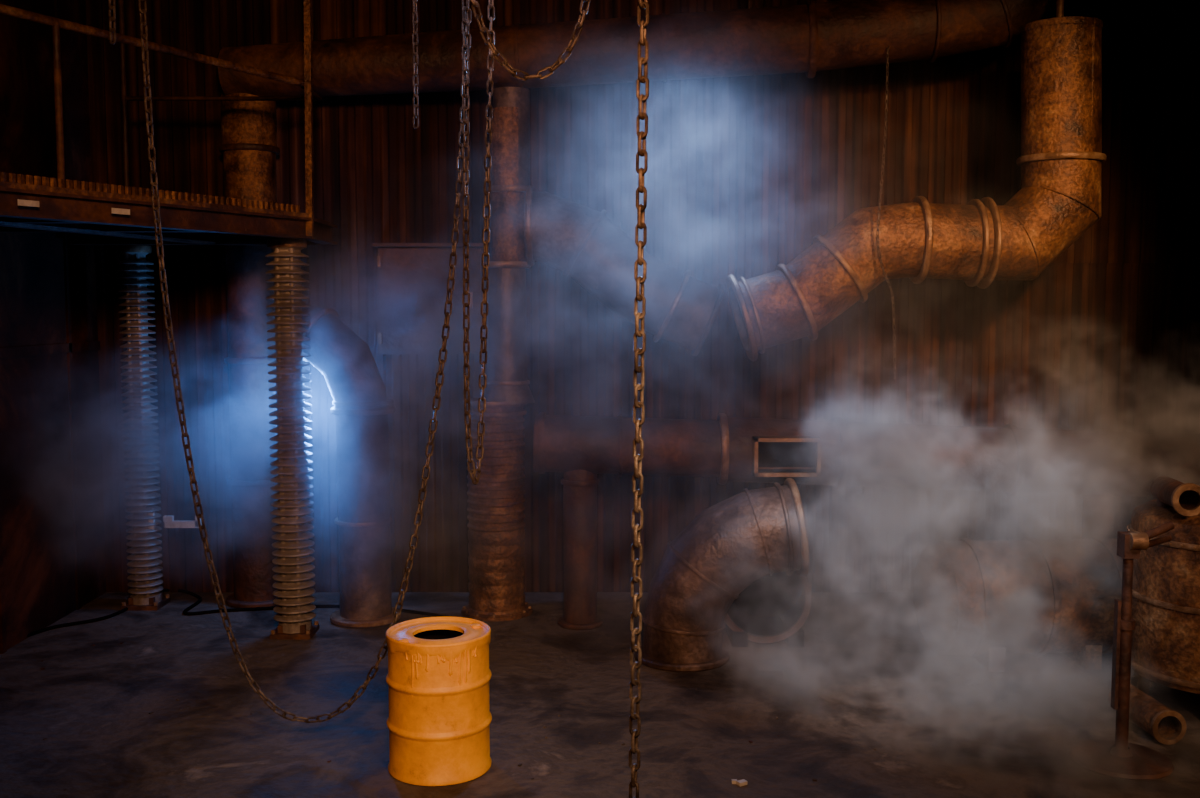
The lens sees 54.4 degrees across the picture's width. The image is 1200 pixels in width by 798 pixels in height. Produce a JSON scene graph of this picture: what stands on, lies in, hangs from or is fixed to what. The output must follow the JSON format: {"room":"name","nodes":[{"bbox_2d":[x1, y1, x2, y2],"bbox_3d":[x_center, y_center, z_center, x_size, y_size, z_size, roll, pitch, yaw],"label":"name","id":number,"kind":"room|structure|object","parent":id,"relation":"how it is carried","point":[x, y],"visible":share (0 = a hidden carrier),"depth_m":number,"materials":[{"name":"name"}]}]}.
{"room":"abandoned factory interior","nodes":[
{"label":"abandoned factory interior","id":0,"kind":"room"},
{"bbox_2d":[0,0,105,653],"bbox_3d":[-4.640,-0.790,4.301,0.120,6.200,12.700,0,5,0],"label":"wall","id":1,"kind":"structure","parent":0,"point":[53,564],"depth_m":9.66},
{"bbox_2d":[0,592,1199,797],"bbox_3d":[0.800,2.301,4.545,10.800,0.001,12.700,0,4,0],"label":"floor","id":2,"kind":"structure","parent":0,"point":[865,677],"depth_m":7.67,"materials":[{"name":"concrete"}]},
{"bbox_2d":[117,245,170,610],"bbox_3d":[-4.038,0.256,10.256,0.320,3.180,0.320,0,5,0],"label":"insulator column","id":3,"kind":"structure","parent":2,"relation":"on","point":[146,595],"depth_m":10.17,"materials":[{"name":"metal"}]},
{"bbox_2d":[148,508,200,529],"bbox_3d":[-3.745,1.063,10.269,0.457,0.200,0.040,0,5,0],"label":"bracket","id":4,"kind":"object","parent":3,"relation":"attached to","point":[169,521],"visible":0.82,"depth_m":10.25,"materials":[{"name":"grey metal"}]},
{"bbox_2d":[27,589,452,636],"bbox_3d":[-2.913,1.855,10.012,3.561,0.030,1.836,0,5,0],"label":"cable","id":5,"kind":"object","parent":2,"relation":"on","point":[198,597],"visible":0.71,"depth_m":10.10,"materials":[{"name":"black rubber"}]},
{"bbox_2d":[219,92,279,607],"bbox_3d":[-3.075,-0.481,10.374,0.585,4.631,0.585,0,5,0],"label":"flue pipe","id":6,"kind":"object","parent":2,"relation":"on","point":[249,148],"visible":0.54,"depth_m":10.20,"materials":[{"name":"metal"}]},
{"bbox_2d":[265,239,318,639],"bbox_3d":[-2.481,0.326,9.366,0.338,3.180,0.338,0,5,3],"label":"insulator column","id":7,"kind":"structure","parent":2,"relation":"on","point":[293,585],"depth_m":9.27,"materials":[{"name":"metal"}]},
{"bbox_2d":[0,0,337,244],"bbox_3d":[-3.353,-2.638,7.583,2.294,3.010,4.587,0,5,0],"label":"platform","id":8,"kind":"object","parent":7,"relation":"on","point":[93,216],"visible":0.98,"depth_m":8.16,"materials":[{"name":"brown metal"}]},
{"bbox_2d":[302,302,400,627],"bbox_3d":[-2.191,0.524,9.870,1.003,2.706,0.593,1,5,13],"label":"pipe","id":9,"kind":"object","parent":2,"relation":"on","point":[361,409],"visible":0.84,"depth_m":9.66,"materials":[{"name":"metal"}]},
{"bbox_2d":[385,616,491,785],"bbox_3d":[-0.927,1.726,6.729,0.604,0.803,0.604,0,5,0],"label":"drum","id":10,"kind":"object","parent":2,"relation":"on","point":[438,722],"visible":1,"depth_m":6.49,"materials":[{"name":"paint"}]},
{"bbox_2d":[461,87,534,620],"bbox_3d":[-0.883,-0.372,10.001,0.650,4.473,0.620,0,5,0],"label":"ribbed standpipe","id":11,"kind":"object","parent":2,"relation":"on","point":[496,532],"visible":0.93,"depth_m":9.85,"materials":[{"name":"metal"}]},
{"bbox_2d":[524,185,724,355],"bbox_3d":[0.215,-1.087,9.945,1.687,1.448,0.680,0,5,0],"label":"ventilation duct","id":12,"kind":"object","parent":11,"relation":"attached to","point":[577,240],"visible":0.98,"depth_m":9.69,"materials":[{"name":"metal"}]},
{"bbox_2d":[41,642,1091,789],"bbox_3d":[0.052,2.032,7.825,8.853,0.023,2.830,0,5,0],"label":"rubble","id":13,"kind":"object","parent":2,"relation":"on","point":[743,782],"visible":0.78,"depth_m":7.00,"materials":[{"name":"stone"}]},
{"bbox_2d":[635,478,809,671],"bbox_3d":[0.904,1.281,8.788,1.280,1.380,0.741,0,5,0],"label":"duct","id":14,"kind":"object","parent":2,"relation":"on","point":[744,538],"visible":1,"depth_m":8.53,"materials":[{"name":"metal"}]},
{"bbox_2d":[724,571,811,646],"bbox_3d":[1.328,1.530,9.429,0.740,0.770,0.739,1,5,9],"label":"duct","id":15,"kind":"object","parent":2,"relation":"on","point":[774,608],"visible":0.65,"depth_m":9.55,"materials":[{"name":"metal"}]},
{"bbox_2d":[533,412,1199,629],"bbox_3d":[2.426,1.002,9.667,5.943,1.786,0.677,0,5,0],"label":"pipe","id":16,"kind":"object","parent":2,"relation":"on","point":[1099,466],"visible":0.97,"depth_m":9.45,"materials":[{"name":"metal"}]},
{"bbox_2d":[913,536,1122,671],"bbox_3d":[3.256,1.505,8.795,1.693,0.920,0.897,0,5,-5],"label":"tank","id":17,"kind":"object","parent":2,"relation":"on","point":[986,601],"visible":0.84,"depth_m":8.45,"materials":[{"name":"metal"}]},
{"bbox_2d":[1069,521,1173,780],"bbox_3d":[3.047,1.419,6.771,0.560,1.409,0.574,1,5,15],"label":"stand","id":18,"kind":"object","parent":2,"relation":"on","point":[1119,758],"visible":1,"depth_m":6.74,"materials":[{"name":"metal"}]},
{"bbox_2d":[1108,684,1186,744],"bbox_3d":[3.435,1.970,7.345,0.214,0.214,0.566,0,5,-3],"label":"pipe","id":19,"kind":"object","parent":2,"relation":"on","point":[1167,726],"visible":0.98,"depth_m":7.17,"materials":[{"name":"metal"}]},
{"bbox_2d":[1126,476,1199,693],"bbox_3d":[4.092,1.276,7.674,1.176,1.564,1.176,0,5,0],"label":"tank","id":20,"kind":"object","parent":2,"relation":"on","point":[1165,651],"visible":0.84,"depth_m":7.41,"materials":[{"name":"metal"}]},
{"bbox_2d":[86,0,1199,591],"bbox_3d":[0.790,-1.288,10.633,10.780,6.200,0.042,0,5,0],"label":"wall","id":21,"kind":"structure","parent":0,"point":[743,173],"depth_m":10.65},
{"bbox_2d":[373,243,488,353],"bbox_3d":[-1.506,-0.897,10.482,1.001,0.987,0.300,0,5,0],"label":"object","id":22,"kind":"object","parent":21,"relation":"attached to","point":[412,277],"visible":0.88,"depth_m":10.39,"materials":[{"name":"metal"}]},
{"bbox_3d":[0.800,-3.980,4.050,10.800,0.200,12.700,0,4,0],"label":"ceiling","id":23,"kind":"structure","parent":0,"visible":0},
{"bbox_2d":[108,0,115,44],"bbox_3d":[-2.685,-3.010,6.383,0.100,2.099,0.100,0,5,0],"label":"hanging chain","id":24,"kind":"object","parent":23,"relation":"hanging from","point":[111,7],"visible":1,"depth_m":6.45,"materials":[{"name":"brown metal"}]},
{"bbox_2d":[138,0,471,722],"bbox_3d":[-1.691,-1.063,6.787,2.069,6.046,0.100,0,5,0],"label":"chain","id":25,"kind":"object","parent":23,"relation":"hanging from","point":[440,372],"visible":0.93,"depth_m":6.86,"materials":[{"name":"brown metal"}]},
{"bbox_2d":[412,0,418,128],"bbox_3d":[-1.109,-2.873,6.996,0.100,2.469,0.100,0,5,0],"label":"hanging chain","id":26,"kind":"object","parent":23,"relation":"hanging from","point":[416,116],"visible":1,"depth_m":7.06,"materials":[{"name":"brown metal"}]},
{"bbox_2d":[462,0,494,484],"bbox_3d":[-0.653,-1.783,6.279,0.239,4.531,0.100,0,5,0],"label":"chain","id":27,"kind":"object","parent":23,"relation":"hanging from","point":[465,59],"visible":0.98,"depth_m":6.35,"materials":[{"name":"brown metal"}]},
{"bbox_2d":[470,0,589,80],"bbox_3d":[-0.336,-2.739,5.402,0.816,2.486,0.100,0,5,0],"label":"chain","id":28,"kind":"object","parent":23,"relation":"hanging from","point":[554,66],"visible":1,"depth_m":5.48,"materials":[{"name":"brown metal"}]},
{"bbox_2d":[629,0,648,797],"bbox_3d":[0.143,-1.152,3.721,0.097,5.388,0.097,4,6,45],"label":"hanging chain","id":29,"kind":"object","parent":23,"relation":"hanging from","point":[642,24],"visible":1,"depth_m":3.81,"materials":[{"name":"brown metal"}]},
{"bbox_2d":[216,0,1066,96],"bbox_3d":[0.354,-3.438,9.776,7.220,1.759,0.640,0,5,6],"label":"duct","id":30,"kind":"object","parent":23,"relation":"hanging from","point":[811,37],"visible":0.91,"depth_m":9.58,"materials":[{"name":"brown metal"}]},
{"bbox_2d":[876,46,895,378],"bbox_3d":[2.286,-1.503,9.180,0.159,2.678,0.702,1,5,17],"label":"chain","id":31,"kind":"object","parent":30,"relation":"hanging from","point":[879,208],"visible":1,"depth_m":9.04,"materials":[{"name":"brown metal"}]},
{"bbox_2d":[726,0,1105,361],"bbox_3d":[2.496,-2.281,9.199,2.963,3.975,0.723,0,5,0],"label":"duct","id":32,"kind":"object","parent":23,"relation":"hanging from","point":[978,242],"visible":1,"depth_m":9.02,"materials":[{"name":"metal"}]}
]}

